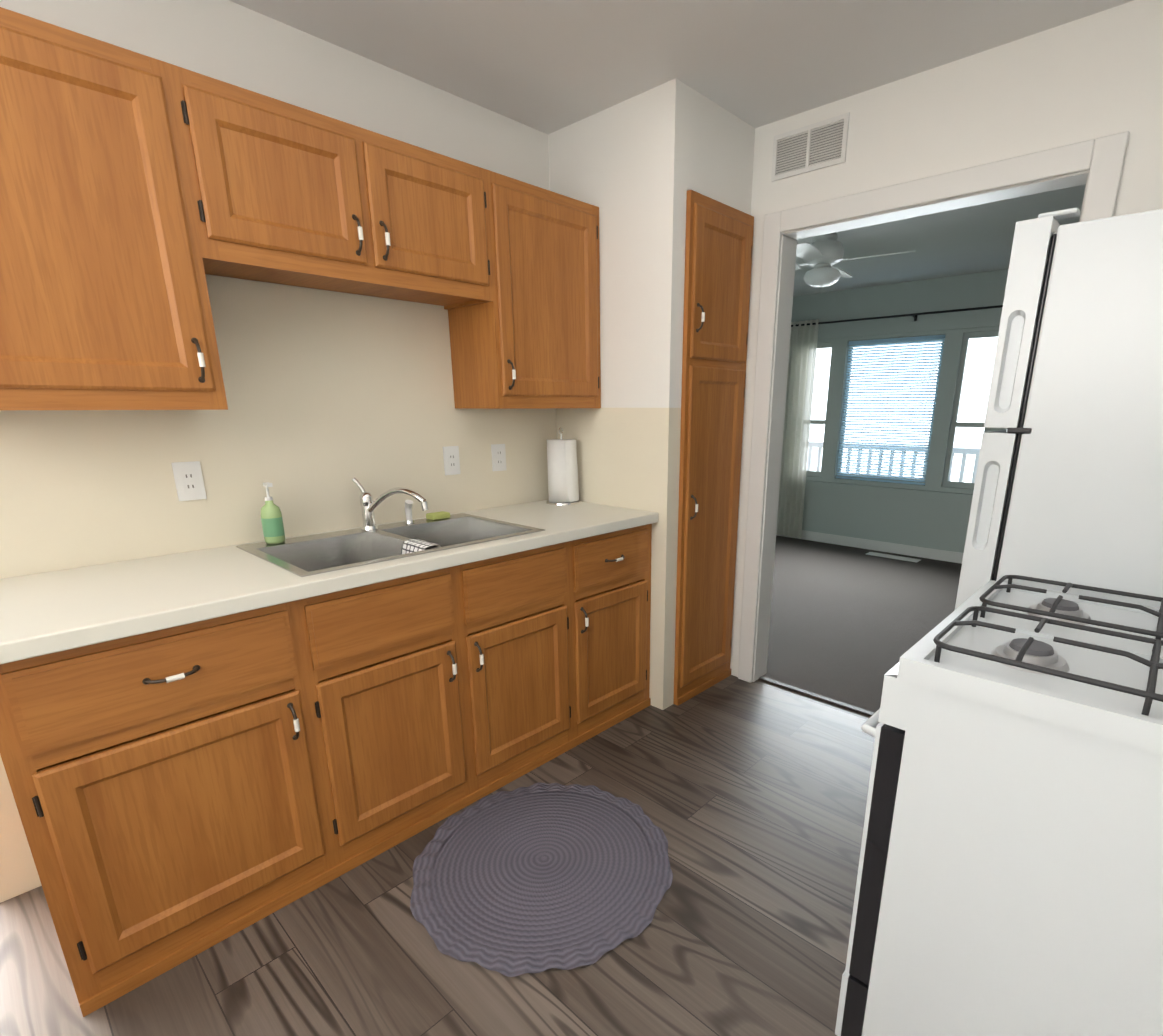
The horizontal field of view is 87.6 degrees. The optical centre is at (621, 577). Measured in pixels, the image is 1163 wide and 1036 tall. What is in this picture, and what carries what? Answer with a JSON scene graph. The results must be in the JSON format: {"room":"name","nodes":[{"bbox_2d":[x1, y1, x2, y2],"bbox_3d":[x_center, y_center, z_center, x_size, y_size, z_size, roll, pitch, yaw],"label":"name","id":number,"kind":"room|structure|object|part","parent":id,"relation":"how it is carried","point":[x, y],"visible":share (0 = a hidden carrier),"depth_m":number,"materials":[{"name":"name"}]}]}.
{"room":"kitchen","nodes":[
{"label":"kitchen","id":0,"kind":"room"},
{"bbox_2d":[0,0,556,902],"bbox_3d":[-1.507,-0.361,1.722,0.120,2.460,3.420,14,21,40],"label":"wall","id":1,"kind":"structure","parent":0,"point":[330,396],"depth_m":1.96,"materials":[{"name":"paint"}]},
{"bbox_2d":[0,7,231,409],"bbox_3d":[-1.358,-0.805,1.433,0.309,0.788,0.628,14,21,40],"label":"upper cabinet","id":2,"kind":"object","parent":1,"relation":"attached to","point":[141,195],"depth_m":1.39,"materials":[{"name":"brown wood"}]},
{"bbox_2d":[171,461,206,500],"bbox_3d":[-1.323,-0.294,1.852,0.008,0.116,0.072,14,21,40],"label":"outlet","id":3,"kind":"object","parent":1,"relation":"attached to","point":[188,478],"visible":1,"depth_m":1.85,"materials":[{"name":"white plastic"}]},
{"bbox_2d":[200,74,383,297],"bbox_3d":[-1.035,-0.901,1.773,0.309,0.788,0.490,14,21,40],"label":"upper cabinet","id":4,"kind":"object","parent":1,"relation":"attached to","point":[295,182],"depth_m":1.66,"materials":[{"name":"brown wood"}]},
{"bbox_2d":[368,130,515,408],"bbox_3d":[-0.705,-1.000,2.122,0.309,0.788,0.490,14,21,40],"label":"upper cabinet","id":5,"kind":"object","parent":1,"relation":"attached to","point":[442,220],"depth_m":2.04,"materials":[{"name":"brown wood"}]},
{"bbox_2d":[443,446,459,474],"bbox_3d":[-0.702,-0.483,2.506,0.008,0.116,0.072,14,21,40],"label":"outlet","id":6,"kind":"object","parent":1,"relation":"attached to","point":[451,460],"visible":1,"depth_m":2.50,"materials":[{"name":"white plastic"}]},
{"bbox_2d":[491,444,505,470],"bbox_3d":[-0.541,-0.529,2.676,0.008,0.116,0.072,14,21,40],"label":"duplex electrical outlet","id":7,"kind":"object","parent":1,"relation":"attached to","point":[498,451],"visible":1,"depth_m":2.67,"materials":[{"name":"white plastic"}]},
{"bbox_2d":[504,176,600,408],"bbox_3d":[-0.395,-1.092,2.449,0.309,0.788,0.590,14,21,40],"label":"upper cabinet","id":8,"kind":"object","parent":1,"relation":"attached to","point":[554,258],"depth_m":2.37,"materials":[{"name":"brown wood"}]},
{"bbox_2d":[0,675,876,1035],"bbox_3d":[-0.274,1.047,1.374,2.910,0.060,4.020,14,21,40],"label":"floor","id":9,"kind":"structure","parent":0,"point":[750,799],"depth_m":1.59,"materials":[{"name":"wood"}]},
{"bbox_2d":[0,596,355,1016],"bbox_3d":[-1.253,0.475,1.682,0.611,0.872,0.610,14,21,40],"label":"base cabinet","id":10,"kind":"object","parent":9,"relation":"on","point":[186,792],"depth_m":1.45,"materials":[{"name":"brown wood"}]},
{"bbox_2d":[316,563,487,866],"bbox_3d":[-0.906,0.372,2.048,0.611,0.872,0.540,14,21,40],"label":"base cabinet","id":11,"kind":"object","parent":9,"relation":"on","point":[401,660],"depth_m":1.87,"materials":[{"name":"brown wood"}]},
{"bbox_2d":[472,538,583,793],"bbox_3d":[-0.579,0.274,2.393,0.611,0.872,0.550,14,21,40],"label":"base cabinet","id":12,"kind":"object","parent":9,"relation":"on","point":[530,603],"depth_m":2.22,"materials":[{"name":"brown wood"}]},
{"bbox_2d":[410,782,672,976],"bbox_3d":[-0.235,0.868,1.865,0.790,0.016,0.791,14,21,40],"label":"braided rug","id":13,"kind":"object","parent":9,"relation":"on","point":[538,877],"visible":1,"depth_m":1.79,"materials":[{"name":"fabric"}]},
{"bbox_2d":[584,524,651,741],"bbox_3d":[-0.259,0.179,2.730,0.611,0.872,0.518,14,21,40],"label":"base cabinet","id":14,"kind":"object","parent":9,"relation":"on","point":[617,564],"depth_m":2.56,"materials":[{"name":"brown wood"}]},
{"bbox_2d":[0,500,657,663],"bbox_3d":[-0.767,-0.106,2.052,0.636,0.041,2.053,14,21,40],"label":"countertop","id":15,"kind":"structure","parent":14,"relation":"on","point":[45,613],"depth_m":1.56,"materials":[{"name":"beige laminate"}]},
{"bbox_2d":[236,513,544,576],"bbox_3d":[-0.757,-0.052,2.094,0.530,0.175,0.845,14,21,40],"label":"sink","id":16,"kind":"object","parent":15,"relation":"in","point":[308,555],"visible":0.25,"depth_m":2.12,"materials":[{"name":"silver metal"}]},
{"bbox_2d":[261,482,284,543],"bbox_3d":[-1.135,-0.207,1.958,0.061,0.196,0.060,14,21,40],"label":"soap bottle","id":17,"kind":"object","parent":16,"relation":"on","point":[272,524],"visible":1,"depth_m":1.95,"materials":[{"name":"green plastic"}]},
{"bbox_2d":[401,539,440,553],"bbox_3d":[-0.652,-0.069,1.986,0.140,0.094,0.084,14,21,40],"label":"dishcloth","id":18,"kind":"object","parent":16,"relation":"on","point":[411,545],"visible":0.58,"depth_m":1.97,"materials":[{"name":"white fabric"}]},
{"bbox_2d":[426,511,449,519],"bbox_3d":[-0.731,-0.245,2.411,0.053,0.022,0.080,14,21,40],"label":"sponge","id":19,"kind":"object","parent":16,"relation":"on","point":[437,515],"visible":1,"depth_m":2.39,"materials":[{"name":"yellow"}]},
{"bbox_2d":[352,478,428,529],"bbox_3d":[-0.795,-0.262,2.168,0.275,0.187,0.212,14,21,40],"label":"faucet","id":20,"kind":"object","parent":15,"relation":"on","point":[369,505],"visible":1,"depth_m":2.17,"materials":[{"name":"silver metal"}]},
{"bbox_2d":[546,428,578,504],"bbox_3d":[-0.274,-0.514,2.789,0.156,0.342,0.156,14,21,40],"label":"paper towel holder","id":21,"kind":"object","parent":15,"relation":"on","point":[563,488],"visible":1,"depth_m":2.75,"materials":[{"name":"white paper"}]},
{"bbox_2d":[673,190,753,705],"bbox_3d":[0.209,-0.520,2.891,0.644,2.130,0.455,14,21,40],"label":"pantry cabinet","id":22,"kind":"object","parent":9,"relation":"on","point":[718,254],"visible":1,"depth_m":2.64,"materials":[{"name":"brown wood"}]},
{"bbox_2d":[835,575,1162,1035],"bbox_3d":[0.918,0.527,1.189,0.749,1.040,0.648,14,21,40],"label":"gas range","id":23,"kind":"object","parent":9,"relation":"on","point":[1009,882],"visible":1,"depth_m":1.01,"materials":[{"name":"white metal"}]},
{"bbox_2d":[955,208,1162,609],"bbox_3d":[1.414,0.045,1.587,0.778,1.752,0.764,14,21,40],"label":"refrigerator","id":24,"kind":"object","parent":9,"relation":"on","point":[1068,486],"visible":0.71,"depth_m":1.33,"materials":[{"name":"white metal"}]},
{"bbox_2d":[548,78,754,709],"bbox_3d":[0.118,-0.709,2.952,0.800,2.460,0.660,14,21,40],"label":"wall","id":25,"kind":"structure","parent":0,"point":[635,169],"depth_m":2.45,"materials":[{"name":"paint"}]},
{"bbox_2d":[229,0,1133,133],"bbox_3d":[-0.274,-1.397,0.683,2.910,0.100,4.020,14,21,40],"label":"ceiling","id":26,"kind":"structure","parent":0,"point":[547,66],"depth_m":1.92,"materials":[{"name":"white paint"}]},
{"bbox_2d":[763,535,961,712],"bbox_3d":[1.984,0.235,4.236,4.840,0.066,3.420,14,21,40],"label":"floor","id":27,"kind":"structure","parent":0,"point":[849,625],"depth_m":4.10,"materials":[{"name":"grey carpet"}]},
{"bbox_2d":[866,552,919,561],"bbox_3d":[2.513,-0.188,5.598,0.460,0.006,0.120,14,21,40],"label":"floor vent","id":28,"kind":"object","parent":27,"relation":"in","point":[894,557],"visible":1,"depth_m":5.58,"materials":[{"name":"white metal"}]},
{"bbox_2d":[791,269,1008,552],"bbox_3d":[3.096,-1.307,5.067,4.840,2.460,0.120,14,21,40],"label":"wall","id":29,"kind":"structure","parent":0,"point":[929,525],"depth_m":5.48,"materials":[{"name":"grey paint"}]},
{"bbox_2d":[776,530,963,563],"bbox_3d":[3.051,-0.160,5.339,4.600,0.094,0.014,14,21,40],"label":"baseboard","id":30,"kind":"structure","parent":29,"relation":"attached to","point":[930,553],"depth_m":5.79,"materials":[{"name":"white paint"}]},
{"bbox_2d":[776,305,1002,538],"bbox_3d":[2.507,-1.266,5.456,2.660,2.110,0.099,14,21,40],"label":"curtain","id":31,"kind":"object","parent":29,"relation":"attached to","point":[801,374],"visible":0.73,"depth_m":6.04,"materials":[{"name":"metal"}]},
{"bbox_3d":[1.761,-1.445,6.089,0.290,2.110,0.065,14,21,40],"label":"curtain sheer panel","id":32,"kind":"part","parent":31,"relation":"part of","materials":[{"name":"fabric"}]},
{"bbox_2d":[805,314,1003,506],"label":"living room window","id":33,"kind":"structure","parent":29,"relation":"in","point":[945,424],"depth_m":5.45,"materials":[{"name":"grey paint"}]},
{"bbox_2d":[836,335,944,484],"bbox_3d":[2.442,-1.521,5.572,0.826,1.272,0.024,14,21,40],"label":"mini blinds","id":34,"kind":"object","parent":33,"relation":"attached to","point":[854,343],"visible":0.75,"depth_m":5.54,"materials":[{"name":"white plastic"}]},
{"bbox_2d":[793,184,1085,295],"bbox_3d":[1.984,-2.171,3.556,4.840,0.175,3.420,14,21,40],"label":"ceiling","id":35,"kind":"structure","parent":0,"point":[969,240],"depth_m":3.97,"materials":[{"name":"white paint"}]},
{"bbox_2d":[795,232,915,293],"bbox_3d":[1.280,-1.978,3.841,0.795,0.350,0.795,-3,16,-10],"label":"ceiling fan","id":36,"kind":"object","parent":35,"relation":"hanging from","point":[822,254],"visible":0.92,"depth_m":3.75,"materials":[{"name":"white paint"}]},
{"bbox_2d":[730,0,1162,676],"bbox_3d":[1.281,-0.509,2.244,2.070,2.460,0.060,14,21,40],"label":"wall","id":37,"kind":"structure","parent":0,"point":[1098,74],"depth_m":1.98,"materials":[{"name":"white paint"}]},
{"bbox_2d":[771,112,849,181],"bbox_3d":[0.737,-1.685,2.378,0.310,0.160,0.010,14,21,40],"label":"air vent","id":38,"kind":"object","parent":37,"relation":"in","point":[813,147],"visible":1,"depth_m":2.37,"materials":[{"name":"white metal"}]},
{"bbox_2d":[759,676,873,715],"bbox_3d":[1.093,0.609,2.781,1.023,0.004,0.030,14,21,40],"label":"threshold strip","id":39,"kind":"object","parent":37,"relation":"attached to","point":[819,696],"depth_m":2.91,"materials":[{"name":"grey metal"}]},
{"bbox_2d":[738,131,1129,682],"bbox_3d":[1.093,-0.405,2.495,1.195,2.125,0.156,14,21,40],"label":"door frame","id":40,"kind":"structure","parent":37,"relation":"attached to","point":[1095,166],"depth_m":2.51,"materials":[{"name":"white paint"}]},
{"label":"outside","id":41,"kind":"structure","parent":0,"visible":0},
{"bbox_2d":[807,337,997,482],"bbox_3d":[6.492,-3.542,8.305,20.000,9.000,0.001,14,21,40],"label":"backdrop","id":42,"kind":"structure","parent":41,"point":[822,393],"depth_m":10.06,"materials":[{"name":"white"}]}
]}

